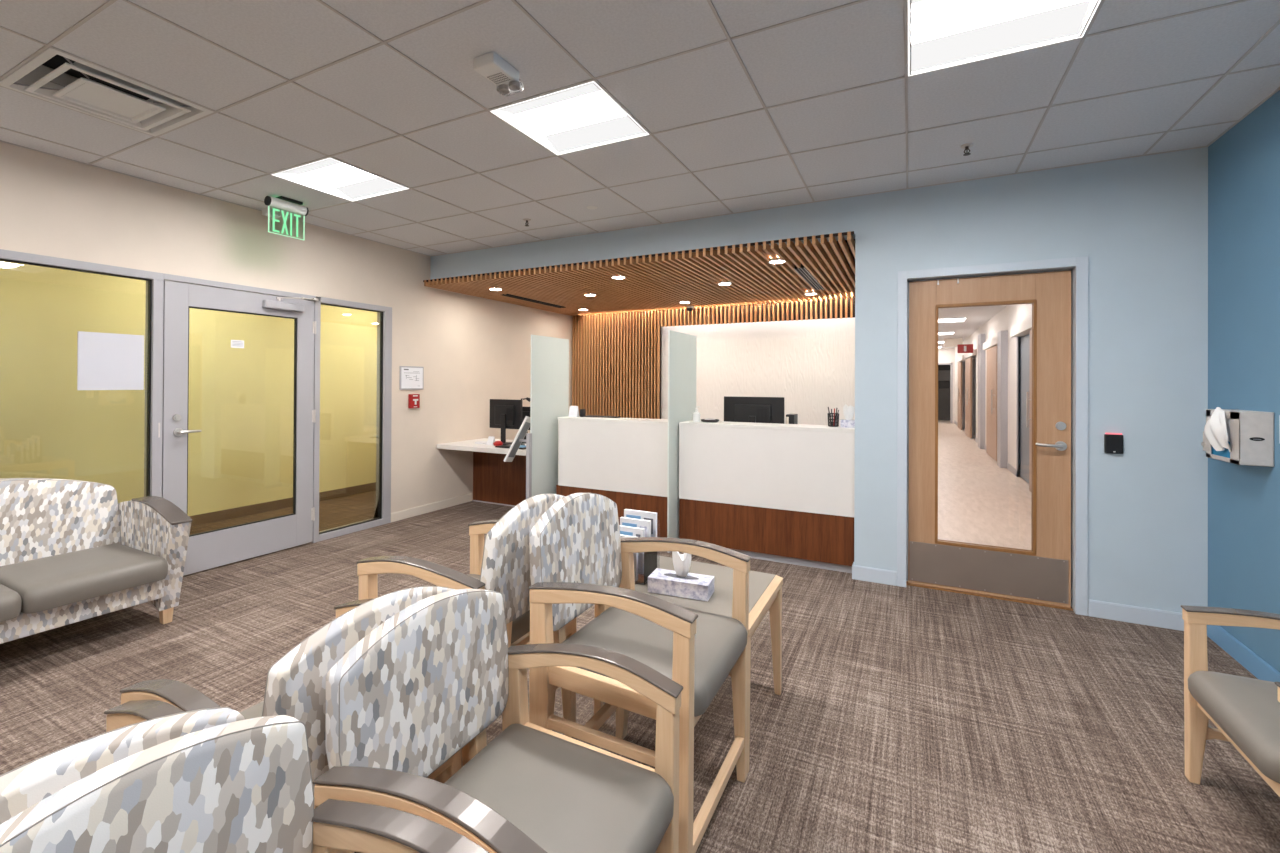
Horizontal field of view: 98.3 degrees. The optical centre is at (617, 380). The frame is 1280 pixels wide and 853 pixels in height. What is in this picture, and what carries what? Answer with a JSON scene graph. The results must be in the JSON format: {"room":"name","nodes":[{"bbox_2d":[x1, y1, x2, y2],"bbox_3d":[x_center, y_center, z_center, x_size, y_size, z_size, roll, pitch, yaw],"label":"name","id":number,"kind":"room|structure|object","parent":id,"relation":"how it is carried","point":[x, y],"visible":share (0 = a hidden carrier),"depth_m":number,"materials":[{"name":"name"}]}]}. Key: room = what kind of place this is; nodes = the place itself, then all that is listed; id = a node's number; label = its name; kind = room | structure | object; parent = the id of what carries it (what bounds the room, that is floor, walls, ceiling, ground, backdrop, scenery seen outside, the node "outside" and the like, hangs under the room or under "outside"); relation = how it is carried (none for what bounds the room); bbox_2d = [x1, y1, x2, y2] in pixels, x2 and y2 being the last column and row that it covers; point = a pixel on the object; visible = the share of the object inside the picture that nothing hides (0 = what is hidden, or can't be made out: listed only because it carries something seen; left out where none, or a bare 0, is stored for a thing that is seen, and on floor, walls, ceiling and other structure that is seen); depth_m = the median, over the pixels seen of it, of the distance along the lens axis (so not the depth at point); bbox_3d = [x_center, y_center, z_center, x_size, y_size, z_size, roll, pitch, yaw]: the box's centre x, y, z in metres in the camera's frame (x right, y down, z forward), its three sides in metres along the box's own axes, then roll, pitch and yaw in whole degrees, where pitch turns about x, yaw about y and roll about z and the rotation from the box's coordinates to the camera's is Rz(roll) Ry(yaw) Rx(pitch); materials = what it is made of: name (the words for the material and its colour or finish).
{"room":"hospital interior","nodes":[
{"label":"hospital interior","id":0,"kind":"room"},
{"bbox_2d":[0,261,376,515],"bbox_3d":[-4.271,0.075,4.973,0.100,2.620,10.000,0,0,28],"label":"wall","id":1,"kind":"structure","parent":0,"point":[241,400],"depth_m":5.31,"materials":[{"name":"yellow paint"}]},
{"bbox_2d":[189,482,375,526],"bbox_3d":[-4.251,1.335,4.897,0.012,0.100,9.900,0,0,28],"label":"baseboard","id":2,"kind":"structure","parent":1,"relation":"attached to","point":[205,518],"depth_m":5.86,"materials":[{"name":"brown plastic"}]},
{"bbox_2d":[0,142,572,512],"bbox_3d":[-2.935,-0.126,4.268,0.120,3.029,10.000,0,0,28],"label":"wall","id":3,"kind":"structure","parent":0,"point":[472,351],"depth_m":4.94,"materials":[{"name":"beige paint"}]},
{"bbox_2d":[0,249,163,496],"bbox_3d":[-3.812,0.316,2.575,0.114,2.122,2.793,0,0,28],"label":"window","id":4,"kind":"structure","parent":3,"relation":"in","point":[153,420],"depth_m":3.74,"materials":[{"name":"grey paint"}]},
{"bbox_2d":[77,331,143,389],"bbox_3d":[-3.257,-0.123,3.565,0.012,0.365,0.333,0,0,28],"label":"sign","id":5,"kind":"object","parent":4,"relation":"attached to","point":[105,361],"visible":1,"depth_m":3.55,"materials":[{"name":"white paper"}]},
{"bbox_2d":[164,274,391,542],"bbox_3d":[-2.718,0.331,4.646,0.112,2.122,1.892,0,0,28],"label":"window","id":6,"kind":"structure","parent":3,"relation":"in","point":[380,514],"depth_m":5.32,"materials":[{"name":"grey paint"}]},
{"bbox_2d":[162,280,318,575],"bbox_3d":[-2.801,0.335,4.250,0.205,2.086,1.100,0,0,28],"label":"door","id":7,"kind":"structure","parent":6,"relation":"attached to","point":[210,549],"depth_m":4.19,"materials":[{"name":"grey paint"}]},
{"bbox_2d":[231,340,243,347],"bbox_3d":[-2.900,-0.281,4.225,0.001,0.060,0.095,0,0,28],"label":"notice","id":8,"kind":"object","parent":7,"relation":"attached to","point":[234,343],"visible":1,"depth_m":4.22,"materials":[{"name":"white paper"}]},
{"bbox_2d":[399,366,423,389],"bbox_3d":[-2.110,-0.029,5.685,0.014,0.240,0.302,0,0,28],"label":"wall sign","id":9,"kind":"object","parent":3,"relation":"attached to","point":[411,377],"visible":1,"depth_m":5.67,"materials":[{"name":"white paper"}]},
{"bbox_2d":[408,394,419,407],"bbox_3d":[-2.089,0.209,5.696,0.043,0.144,0.120,0,0,28],"label":"fire alarm pull station","id":10,"kind":"object","parent":3,"relation":"attached to","point":[413,399],"visible":1,"depth_m":5.67,"materials":[{"name":"red plastic"}]},
{"bbox_2d":[391,493,471,521],"bbox_3d":[-1.968,1.356,5.961,0.014,0.090,1.145,0,0,28],"label":"baseboard","id":11,"kind":"structure","parent":3,"relation":"attached to","point":[396,516],"depth_m":5.89,"materials":[{"name":"beige rubber"}]},
{"bbox_2d":[572,310,661,418],"bbox_3d":[-0.038,0.157,8.031,1.445,2.525,0.065,0,0,28],"label":"wall panel","id":12,"kind":"object","parent":3,"relation":"attached to","point":[616,357],"visible":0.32,"depth_m":7.99,"materials":[{"name":"brown wood"}]},
{"bbox_2d":[0,0,1279,255],"bbox_3d":[-0.948,-1.493,1.465,6.207,0.296,7.085,0,0,28],"label":"ceiling","id":13,"kind":"structure","parent":0,"point":[859,44],"depth_m":2.60,"materials":[{"name":"tile"}]},
{"bbox_2d":[0,47,212,135],"bbox_3d":[-2.414,-1.399,2.635,0.596,0.150,0.596,0,0,28],"label":"ceiling vent","id":14,"kind":"object","parent":13,"relation":"in","point":[54,76],"visible":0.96,"depth_m":2.61,"materials":[{"name":"white plastic"}]},
{"bbox_2d":[262,207,279,217],"bbox_3d":[-2.708,-1.316,4.326,0.080,0.054,0.100,0,0,28],"label":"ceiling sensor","id":15,"kind":"object","parent":13,"relation":"attached to","point":[264,210],"visible":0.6,"depth_m":4.29,"materials":[{"name":"white plastic"}]},
{"bbox_2d":[264,196,308,239],"bbox_3d":[-2.446,-1.206,4.096,0.100,0.272,0.290,0,0,28],"label":"exit sign","id":16,"kind":"object","parent":13,"relation":"hanging from","point":[281,202],"visible":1,"depth_m":4.08,"materials":[{"name":"green plastic"}]},
{"bbox_2d":[271,157,408,201],"bbox_3d":[-1.844,-1.390,3.713,0.599,0.113,0.599,0,0,28],"label":"ceiling light","id":17,"kind":"object","parent":13,"relation":"attached to","point":[329,175],"visible":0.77,"depth_m":3.74,"materials":[{"name":"white plastic"}]},
{"bbox_2d":[473,52,522,95],"bbox_3d":[-0.502,-1.302,2.359,0.112,0.074,0.205,0,0,28],"label":"lamp","id":18,"kind":"object","parent":13,"relation":"attached to","point":[491,66],"visible":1,"depth_m":2.33,"materials":[{"name":"white plastic"}]},
{"bbox_2d":[487,73,509,83],"bbox_3d":[-0.505,-1.290,2.358,0.076,0.001,0.062,0,0,28],"label":"grille","id":19,"kind":"object","parent":18,"relation":"attached to","point":[496,78],"depth_m":2.36,"materials":[{"name":"white plastic"}]},
{"bbox_2d":[490,80,649,154],"bbox_3d":[-0.227,-1.385,2.858,0.599,0.113,0.599,0,0,28],"label":"ceiling light","id":20,"kind":"object","parent":13,"relation":"attached to","point":[583,116],"visible":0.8,"depth_m":2.87,"materials":[{"name":"white plastic"}]},
{"bbox_2d":[0,0,1279,256],"bbox_3d":[-0.949,-1.347,1.464,6.007,0.012,6.885,0,0,28],"label":"grid","id":21,"kind":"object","parent":13,"relation":"attached to","point":[110,2],"depth_m":2.71,"materials":[{"name":"grey metal"}]},
{"bbox_2d":[960,143,973,155],"bbox_3d":[1.966,-1.298,3.108,0.064,0.055,0.064,0,0,28],"label":"sprinkler","id":22,"kind":"object","parent":13,"relation":"attached to","point":[966,146],"visible":1,"depth_m":3.10,"materials":[{"name":"metal"}]},
{"bbox_2d":[907,0,1100,75],"bbox_3d":[1.390,-1.381,2.003,0.599,0.113,0.599,0,0,28],"label":"ceiling light","id":23,"kind":"object","parent":13,"relation":"attached to","point":[941,34],"visible":1,"depth_m":2.12,"materials":[{"name":"white plastic"}]},
{"bbox_2d":[0,420,1279,852],"bbox_3d":[4.002,1.503,11.052,9.050,0.100,28.700,0,0,28],"label":"floor","id":24,"kind":"structure","parent":0,"point":[908,719],"depth_m":2.46,"materials":[{"name":"beige carpet"}]},
{"bbox_2d":[0,478,192,643],"bbox_3d":[-3.083,0.956,2.738,0.816,0.852,1.338,0,0,28],"label":"sofa","id":25,"kind":"object","parent":24,"relation":"on","point":[70,553],"visible":1,"depth_m":3.00,"materials":[{"name":"fabric"}]},
{"bbox_2d":[0,584,21,621],"bbox_3d":[-3.126,1.022,2.437,0.600,0.131,0.568,0,0,28],"label":"seat cushion","id":26,"kind":"object","parent":25,"relation":"on","point":[10,594],"depth_m":2.52,"materials":[{"name":"grey leather"}]},
{"bbox_2d":[0,543,167,613],"bbox_3d":[-2.859,1.026,2.942,0.600,0.131,0.568,0,0,28],"label":"seat cushion","id":27,"kind":"object","parent":25,"relation":"on","point":[46,581],"depth_m":2.85,"materials":[{"name":"grey leather"}]},
{"bbox_2d":[0,700,244,824],"bbox_3d":[-1.019,0.954,0.878,0.578,0.862,0.606,0,0,28],"label":"armchair","id":28,"kind":"object","parent":24,"relation":"on","point":[132,727],"visible":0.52,"depth_m":0.81,"materials":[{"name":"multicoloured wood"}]},
{"bbox_2d":[0,715,489,852],"bbox_3d":[-0.450,0.956,0.618,0.578,0.862,0.606,0,0,28],"label":"armchair","id":29,"kind":"object","parent":24,"relation":"on","point":[242,786],"visible":1,"depth_m":0.82,"materials":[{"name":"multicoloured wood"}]},
{"bbox_2d":[119,586,461,808],"bbox_3d":[-0.801,0.957,1.456,0.578,0.862,0.606,0,0,28],"label":"armchair","id":30,"kind":"object","parent":24,"relation":"on","point":[296,683],"visible":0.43,"depth_m":1.20,"materials":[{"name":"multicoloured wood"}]},
{"bbox_2d":[356,493,575,765],"bbox_3d":[-0.506,0.895,2.029,0.580,0.995,0.606,0,0,26],"label":"armchair","id":31,"kind":"object","parent":24,"relation":"on","point":[501,564],"visible":0.42,"depth_m":1.80,"materials":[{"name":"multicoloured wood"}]},
{"bbox_2d":[437,438,525,506],"bbox_3d":[-1.126,1.047,5.981,1.478,0.716,0.765,0,0,28],"label":"desk","id":32,"kind":"object","parent":24,"relation":"on","point":[495,481],"visible":0.49,"depth_m":6.26,"materials":[{"name":"brown wood"}]},
{"bbox_2d":[486,436,494,444],"bbox_3d":[-1.357,0.643,5.951,0.080,0.090,0.060,0,0,28],"label":"stand","id":33,"kind":"object","parent":32,"relation":"on","point":[491,439],"visible":0.82,"depth_m":5.94,"materials":[{"name":"white plastic"}]},
{"bbox_2d":[490,399,520,444],"bbox_3d":[-1.238,0.447,6.047,0.440,0.485,0.220,0,0,28],"label":"computer monitor","id":34,"kind":"object","parent":32,"relation":"on","point":[504,413],"visible":0.77,"depth_m":6.03,"materials":[{"name":"black plastic"}]},
{"bbox_2d":[495,445,525,448],"bbox_3d":[-1.068,0.681,5.685,0.360,0.014,0.140,0,0,28],"label":"keyboard","id":35,"kind":"object","parent":32,"relation":"on","point":[499,446],"visible":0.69,"depth_m":5.68,"materials":[{"name":"black plastic"}]},
{"bbox_2d":[520,397,529,444],"bbox_3d":[-0.988,0.432,5.859,0.167,0.516,0.090,0,0,28],"label":"desk lamp","id":36,"kind":"object","parent":32,"relation":"on","point":[527,398],"visible":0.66,"depth_m":5.87,"materials":[{"name":"black plastic"}]},
{"bbox_2d":[521,407,529,443],"bbox_3d":[-1.024,0.491,6.194,0.219,0.400,0.219,0,0,-4],"label":"computer monitor","id":37,"kind":"object","parent":32,"relation":"on","point":[525,410],"visible":0.12,"depth_m":6.20,"materials":[{"name":"black plastic"}]},
{"bbox_2d":[313,589,682,852],"bbox_3d":[-0.224,0.959,1.203,0.578,0.862,0.606,0,0,27],"label":"armchair","id":38,"kind":"object","parent":24,"relation":"on","point":[427,683],"visible":0.92,"depth_m":1.25,"materials":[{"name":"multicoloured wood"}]},
{"bbox_2d":[526,335,568,498],"bbox_3d":[-0.649,0.494,5.255,0.033,1.822,0.660,0,0,28],"label":"glass screen","id":39,"kind":"object","parent":24,"relation":"on","point":[549,388],"visible":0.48,"depth_m":5.20,"materials":[{"name":"clear glass"}]},
{"bbox_2d":[504,416,529,461],"bbox_3d":[-0.899,0.535,5.053,0.265,0.434,0.201,0,0,-9],"label":"display","id":40,"kind":"object","parent":39,"relation":"attached to","point":[519,438],"visible":0.85,"depth_m":5.01,"materials":[{"name":"white plastic"}]},
{"bbox_2d":[556,416,667,536],"bbox_3d":[0.017,0.878,5.085,1.200,1.060,0.304,0,0,28],"label":"reception desk","id":41,"kind":"object","parent":24,"relation":"on","point":[624,461],"depth_m":4.92,"materials":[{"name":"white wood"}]},
{"bbox_2d":[568,406,578,416],"bbox_3d":[-0.418,0.294,5.335,0.095,0.105,0.045,0,0,28],"label":"card stand","id":42,"kind":"object","parent":41,"relation":"on","point":[573,410],"visible":0.91,"depth_m":5.32,"materials":[{"name":"white paper"}]},
{"bbox_2d":[585,415,619,417],"bbox_3d":[-0.139,0.342,5.280,0.340,0.012,0.090,0,0,28],"label":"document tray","id":43,"kind":"object","parent":41,"relation":"on","point":[587,415],"visible":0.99,"depth_m":5.22,"materials":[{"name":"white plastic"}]},
{"bbox_2d":[558,416,667,424],"bbox_3d":[0.019,0.360,5.087,1.200,0.025,0.304,0,0,28],"label":"countertop","id":44,"kind":"structure","parent":41,"relation":"on","point":[594,419],"depth_m":4.98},
{"bbox_2d":[528,493,750,852],"bbox_3d":[0.085,0.897,1.818,0.580,0.995,0.606,0,0,28],"label":"armchair","id":45,"kind":"object","parent":24,"relation":"on","point":[580,560],"visible":0.94,"depth_m":1.70,"materials":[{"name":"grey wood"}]},
{"bbox_2d":[667,330,696,552],"bbox_3d":[0.570,0.498,4.798,0.024,1.822,0.648,0,0,28],"label":"glass screen","id":46,"kind":"object","parent":24,"relation":"on","point":[682,347],"visible":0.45,"depth_m":4.65,"materials":[{"name":"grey glass"}]},
{"bbox_2d":[594,556,782,773],"bbox_3d":[0.323,1.131,2.371,0.640,0.534,0.593,0,0,28],"label":"side table","id":47,"kind":"object","parent":24,"relation":"on","point":[765,589],"visible":0.32,"depth_m":2.33,"materials":[{"name":"brown wood"}]},
{"bbox_2d":[635,551,658,584],"bbox_3d":[0.077,0.744,2.449,0.174,0.240,0.161,0,0,28],"label":"brochure holder","id":48,"kind":"object","parent":47,"relation":"on","point":[651,559],"visible":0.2,"depth_m":2.39,"materials":[{"name":"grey plastic"}]},
{"bbox_2d":[620,534,637,580],"bbox_3d":[0.032,0.765,2.401,0.122,0.185,0.019,0,0,28],"label":"brochure","id":49,"kind":"object","parent":48,"relation":"in","point":[635,555],"visible":0.04,"depth_m":2.37,"materials":[{"name":"white paper"}]},
{"bbox_2d":[619,525,644,573],"bbox_3d":[0.057,0.741,2.434,0.134,0.193,0.019,0,0,28],"label":"brochure","id":50,"kind":"object","parent":48,"relation":"in","point":[624,530],"visible":0.24,"depth_m":2.41,"materials":[{"name":"white paper"}]},
{"bbox_2d":[620,531,632,535],"bbox_3d":[0.036,0.697,2.435,0.073,0.068,0.001,0,0,28],"label":"picture","id":51,"kind":"object","parent":50,"relation":"attached to","point":[630,533],"depth_m":2.43},
{"bbox_2d":[620,517,650,536],"bbox_3d":[0.081,0.717,2.467,0.146,0.201,0.019,0,0,28],"label":"brochure","id":52,"kind":"object","parent":48,"relation":"in","point":[624,521],"visible":0.14,"depth_m":2.45,"materials":[{"name":"white paper"}]},
{"bbox_2d":[622,522,636,526],"bbox_3d":[0.055,0.672,2.470,0.073,0.070,0.001,0,0,28],"label":"picture","id":53,"kind":"object","parent":52,"relation":"attached to","point":[632,524],"depth_m":2.47},
{"bbox_2d":[640,526,646,536],"bbox_3d":[0.076,0.721,2.459,0.122,0.161,0.001,0,0,28],"label":"print","id":54,"kind":"object","parent":52,"relation":"attached to","point":[645,527],"depth_m":2.43},
{"bbox_2d":[624,509,656,536],"bbox_3d":[0.105,0.693,2.499,0.158,0.209,0.019,0,0,28],"label":"brochure","id":55,"kind":"object","parent":48,"relation":"in","point":[645,515],"visible":0.19,"depth_m":2.48,"materials":[{"name":"white paper"}]},
{"bbox_2d":[626,514,640,518],"bbox_3d":[0.074,0.646,2.506,0.073,0.073,0.001,0,0,28],"label":"picture","id":56,"kind":"object","parent":55,"relation":"attached to","point":[638,516],"depth_m":2.50},
{"bbox_2d":[644,518,652,533],"bbox_3d":[0.101,0.698,2.491,0.134,0.167,0.001,0,0,28],"label":"print","id":57,"kind":"object","parent":55,"relation":"attached to","point":[651,519],"depth_m":2.46,"materials":[{"name":"grey paper"}]},
{"bbox_2d":[648,551,713,600],"bbox_3d":[0.262,0.773,2.265,0.250,0.181,0.118,0,0,22],"label":"tissue box","id":58,"kind":"object","parent":47,"relation":"on","point":[678,583],"visible":0.97,"depth_m":2.24,"materials":[{"name":"grey cardboard"}]},
{"bbox_2d":[679,420,854,572],"bbox_3d":[1.190,0.881,4.464,1.366,1.060,0.304,0,0,28],"label":"reception desk","id":59,"kind":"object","parent":24,"relation":"on","point":[783,493],"depth_m":4.30,"materials":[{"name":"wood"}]},
{"bbox_2d":[693,406,699,421],"bbox_3d":[0.679,0.284,4.729,0.064,0.132,0.063,0,0,28],"label":"sanitizer bottle","id":60,"kind":"object","parent":59,"relation":"on","point":[696,415],"visible":1,"depth_m":4.71,"materials":[{"name":"white plastic"}]},
{"bbox_2d":[701,418,718,421],"bbox_3d":[0.790,0.335,4.704,0.156,0.030,0.156,0,0,28],"label":"dish","id":61,"kind":"object","parent":59,"relation":"on","point":[707,419],"visible":0.99,"depth_m":4.66,"materials":[{"name":"black plastic"}]},
{"bbox_2d":[679,420,854,432],"bbox_3d":[1.193,0.364,4.466,1.366,0.025,0.304,0,0,28],"label":"countertop","id":62,"kind":"structure","parent":59,"relation":"on","point":[826,428],"depth_m":4.36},
{"bbox_2d":[828,407,838,426],"bbox_3d":[1.671,0.278,4.273,0.085,0.151,0.085,0,0,28],"label":"pencil cup","id":63,"kind":"object","parent":59,"relation":"on","point":[835,421],"visible":1,"depth_m":4.25,"materials":[{"name":"black plastic"}]},
{"bbox_2d":[839,404,854,427],"bbox_3d":[1.770,0.266,4.221,0.150,0.175,0.110,0,0,28],"label":"tissue box","id":64,"kind":"object","parent":59,"relation":"on","point":[848,412],"visible":0.87,"depth_m":4.20,"materials":[{"name":"grey paper"}]},
{"bbox_2d":[938,370,950,419],"bbox_3d":[12.823,0.569,22.005,1.300,1.950,0.500,0,0,28],"label":"storage cabinet","id":65,"kind":"object","parent":24,"relation":"on","point":[943,393],"visible":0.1,"depth_m":21.72,"materials":[{"name":"black plastic"}]},
{"bbox_2d":[938,370,950,380],"bbox_3d":[12.838,-0.205,22.031,1.300,0.400,0.450,0,0,28],"label":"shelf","id":66,"kind":"object","parent":65,"relation":"attached to","point":[942,375],"depth_m":21.75,"materials":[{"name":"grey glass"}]},
{"bbox_2d":[1181,605,1279,796],"bbox_3d":[2.117,0.988,1.572,0.580,0.832,0.626,0,0,28],"label":"armchair","id":67,"kind":"object","parent":24,"relation":"on","point":[1245,711],"visible":1,"depth_m":1.81,"materials":[{"name":"brown wood"}]},
{"bbox_3d":[1.415,1.039,4.889,1.326,0.750,0.640,0,0,28],"label":"desk","id":68,"kind":"object","parent":24,"relation":"on","visible":0},
{"bbox_2d":[724,396,784,423],"bbox_3d":[1.206,0.403,4.925,0.540,0.520,0.220,0,0,28],"label":"computer monitor","id":69,"kind":"object","parent":68,"relation":"on","point":[736,409],"visible":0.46,"depth_m":4.91,"materials":[{"name":"black plastic"}]},
{"bbox_2d":[786,414,797,423],"bbox_3d":[1.544,0.480,4.890,0.070,0.370,0.185,0,0,28],"label":"desk organizer","id":70,"kind":"object","parent":68,"relation":"on","point":[790,418],"visible":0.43,"depth_m":4.82,"materials":[{"name":"black plastic"}]},
{"bbox_2d":[661,317,854,425],"bbox_3d":[1.228,-0.090,7.536,4.185,3.029,0.130,0,0,28],"label":"wall","id":71,"kind":"structure","parent":0,"point":[810,364],"depth_m":7.03,"materials":[{"name":"white paint"}]},
{"bbox_2d":[430,147,1207,612],"bbox_3d":[1.391,-0.096,5.874,6.227,3.029,3.115,0,0,28],"label":"wall","id":72,"kind":"structure","parent":0,"point":[1140,223],"depth_m":3.32,"materials":[{"name":"blue paint"}]},
{"bbox_2d":[423,231,854,315],"bbox_3d":[0.472,-1.020,6.101,4.181,0.091,2.855,0,0,28],"label":"ceiling panel","id":73,"kind":"object","parent":72,"relation":"in","point":[779,260],"depth_m":5.46,"materials":[{"name":"brown wood"}]},
{"bbox_2d":[502,294,565,307],"bbox_3d":[-1.013,-1.003,6.872,0.088,0.045,1.230,0,0,28],"label":"diffuser","id":74,"kind":"object","parent":73,"relation":"attached to","point":[507,295],"visible":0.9,"depth_m":6.79,"materials":[{"name":"black"}]},
{"bbox_2d":[794,263,823,289],"bbox_3d":[1.869,-0.994,5.348,0.088,0.045,1.230,0,0,28],"label":"diffuser","id":75,"kind":"object","parent":73,"relation":"attached to","point":[803,272],"visible":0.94,"depth_m":5.22,"materials":[{"name":"black metal"}]},
{"bbox_2d":[661,292,854,326],"bbox_3d":[1.800,-0.923,7.049,2.711,0.353,0.054,0,0,28],"label":"valance","id":76,"kind":"object","parent":72,"relation":"attached to","point":[841,308],"visible":0.56,"depth_m":7.01,"materials":[{"name":"brown wood"}]},
{"bbox_2d":[908,270,1070,607],"bbox_3d":[2.411,0.358,3.620,0.888,2.088,0.116,0,0,28],"label":"door","id":77,"kind":"structure","parent":72,"relation":"in","point":[1042,573],"depth_m":3.55,"materials":[{"name":"brown wood"}]},
{"bbox_2d":[906,581,1072,610],"bbox_3d":[2.429,1.410,3.662,0.910,0.009,0.108,0,0,28],"label":"threshold","id":78,"kind":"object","parent":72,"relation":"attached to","point":[907,583],"depth_m":3.60,"materials":[{"name":"brown wood"}]},
{"bbox_2d":[897,256,1087,615],"bbox_3d":[2.422,0.331,3.642,1.025,2.167,0.162,0,0,28],"label":"trim","id":79,"kind":"structure","parent":72,"relation":"attached to","point":[1078,266],"depth_m":3.43,"materials":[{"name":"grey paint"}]},
{"bbox_2d":[852,562,1183,630],"bbox_3d":[2.506,1.365,3.550,1.836,0.098,0.094,0,0,28],"label":"baseboard","id":80,"kind":"structure","parent":72,"relation":"attached to","point":[1099,609],"depth_m":3.26,"materials":[{"name":"blue paint"}]},
{"bbox_2d":[1104,433,1122,453],"bbox_3d":[2.942,0.370,3.276,0.085,0.121,0.024,0,0,28],"label":"card reader","id":81,"kind":"object","parent":72,"relation":"attached to","point":[1113,442],"visible":1,"depth_m":3.27,"materials":[{"name":"black plastic"}]},
{"bbox_2d":[938,365,949,387],"bbox_3d":[13.359,0.184,22.290,3.020,2.729,0.100,0,0,28],"label":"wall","id":82,"kind":"structure","parent":0,"point":[941,384],"depth_m":22.33,"materials":[{"name":"black"}]},
{"bbox_2d":[938,348,954,422],"bbox_3d":[12.190,0.169,20.080,3.020,2.729,0.100,0,0,28],"label":"wall","id":83,"kind":"structure","parent":0,"point":[945,355],"depth_m":20.09,"materials":[{"name":"white paint"}]},
{"bbox_2d":[938,305,1006,347],"bbox_3d":[8.303,-1.296,12.827,3.120,0.100,21.575,0,0,28],"label":"ceiling","id":84,"kind":"structure","parent":0,"point":[978,316],"depth_m":11.26,"materials":[{"name":"tile"}]},
{"bbox_2d":[938,317,967,321],"bbox_3d":[6.639,-1.252,11.543,1.100,0.016,0.640,0,0,28],"label":"recessed light","id":85,"kind":"object","parent":84,"relation":"in","point":[944,319],"visible":0.36,"depth_m":11.32,"materials":[{"name":"white plastic"}]},
{"bbox_2d":[944,338,962,346],"bbox_3d":[9.380,-1.066,15.432,0.450,0.230,0.040,0,0,28],"label":"sign","id":86,"kind":"object","parent":84,"relation":"hanging from","point":[954,342],"visible":0.8,"depth_m":15.42,"materials":[{"name":"beige paint"}]},
{"bbox_2d":[950,90,1279,671],"bbox_3d":[6.817,-0.053,9.631,0.147,3.029,28.600,0,0,28],"label":"wall","id":87,"kind":"structure","parent":0,"point":[1244,162],"depth_m":2.78,"materials":[{"name":"blue paint"}]},
{"bbox_2d":[958,362,961,429],"bbox_3d":[10.798,0.460,17.477,0.107,2.090,1.200,0,0,28],"label":"door","id":88,"kind":"structure","parent":87,"relation":"in","point":[959,363],"depth_m":17.02,"materials":[{"name":"brown wood"}]},
{"bbox_2d":[957,344,972,352],"bbox_3d":[8.345,-0.770,13.252,0.320,0.210,0.038,0,0,28],"label":"sign","id":89,"kind":"object","parent":87,"relation":"attached to","point":[961,348],"visible":1,"depth_m":13.24,"materials":[{"name":"red plastic"}]},
{"bbox_2d":[965,357,971,437],"bbox_3d":[9.442,0.442,14.914,0.107,2.090,1.400,0,0,28],"label":"door","id":90,"kind":"structure","parent":87,"relation":"in","point":[968,362],"depth_m":14.66,"materials":[{"name":"brown wood"}]},
{"bbox_2d":[938,330,1021,476],"bbox_3d":[8.875,0.242,14.312,0.820,2.500,13.224,0,0,26],"label":"trim","id":91,"kind":"structure","parent":87,"relation":"attached to","point":[1002,336],"depth_m":9.28,"materials":[{"name":"grey paint"}]},
{"bbox_2d":[954,420,1017,476],"bbox_3d":[7.775,1.425,11.623,0.012,0.100,18.965,0,0,28],"label":"baseboard","id":92,"kind":"structure","parent":87,"relation":"attached to","point":[1011,468],"depth_m":8.98,"materials":[{"name":"grey paint"}]},
{"bbox_2d":[986,346,996,461],"bbox_3d":[7.163,0.413,10.604,0.107,2.090,1.450,0,0,28],"label":"door","id":93,"kind":"structure","parent":87,"relation":"in","point":[991,424],"depth_m":10.45,"materials":[{"name":"brown wood"}]},
{"bbox_2d":[957,316,1031,361],"bbox_3d":[7.814,-0.714,11.767,0.090,0.140,14.300,0,0,28],"label":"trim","id":94,"kind":"structure","parent":87,"relation":"attached to","point":[1025,326],"depth_m":8.33,"materials":[{"name":"white paint"}]},
{"bbox_2d":[1021,334,1029,482],"bbox_3d":[5.882,0.395,7.916,0.040,2.090,0.900,0,0,28],"label":"door","id":95,"kind":"structure","parent":87,"relation":"in","point":[1025,341],"depth_m":8.03,"materials":[{"name":"grey glass"}]},
{"bbox_2d":[1026,330,1031,492],"bbox_3d":[4.931,0.384,6.383,0.107,2.090,1.900,0,0,28],"label":"door","id":96,"kind":"structure","parent":87,"relation":"in","point":[1028,396],"depth_m":7.11,"materials":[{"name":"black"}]},
{"bbox_2d":[1201,409,1273,466],"bbox_3d":[3.042,0.271,2.723,0.120,0.250,0.378,0,0,28],"label":"dispenser","id":97,"kind":"object","parent":87,"relation":"attached to","point":[1251,432],"visible":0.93,"depth_m":2.57,"materials":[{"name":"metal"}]},
{"bbox_2d":[1204,407,1230,451],"bbox_3d":[2.952,0.238,2.720,0.049,0.218,0.239,0,0,28],"label":"tissue","id":98,"kind":"object","parent":97,"relation":"hanging from","point":[1215,431],"visible":1,"depth_m":2.71,"materials":[{"name":"white paper"}]},
{"bbox_2d":[1211,441,1229,457],"bbox_3d":[3.035,0.344,2.703,0.096,0.096,0.306,0,0,28],"label":"glove box","id":99,"kind":"object","parent":97,"relation":"in","point":[1225,453],"visible":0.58,"depth_m":2.74,"materials":[{"name":"blue cardboard"}]},
{"bbox_2d":[1225,418,1229,441],"bbox_3d":[3.036,0.224,2.703,0.096,0.143,0.306,0,0,28],"label":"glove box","id":100,"kind":"object","parent":99,"relation":"on","point":[1226,419],"visible":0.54,"depth_m":2.69,"materials":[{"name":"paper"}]},
{"bbox_2d":[1207,625,1279,681],"bbox_3d":[1.683,1.345,0.046,0.014,0.102,6.871,0,0,28],"label":"baseboard","id":101,"kind":"structure","parent":87,"relation":"attached to","point":[1242,654],"depth_m":2.74,"materials":[{"name":"blue paint"}]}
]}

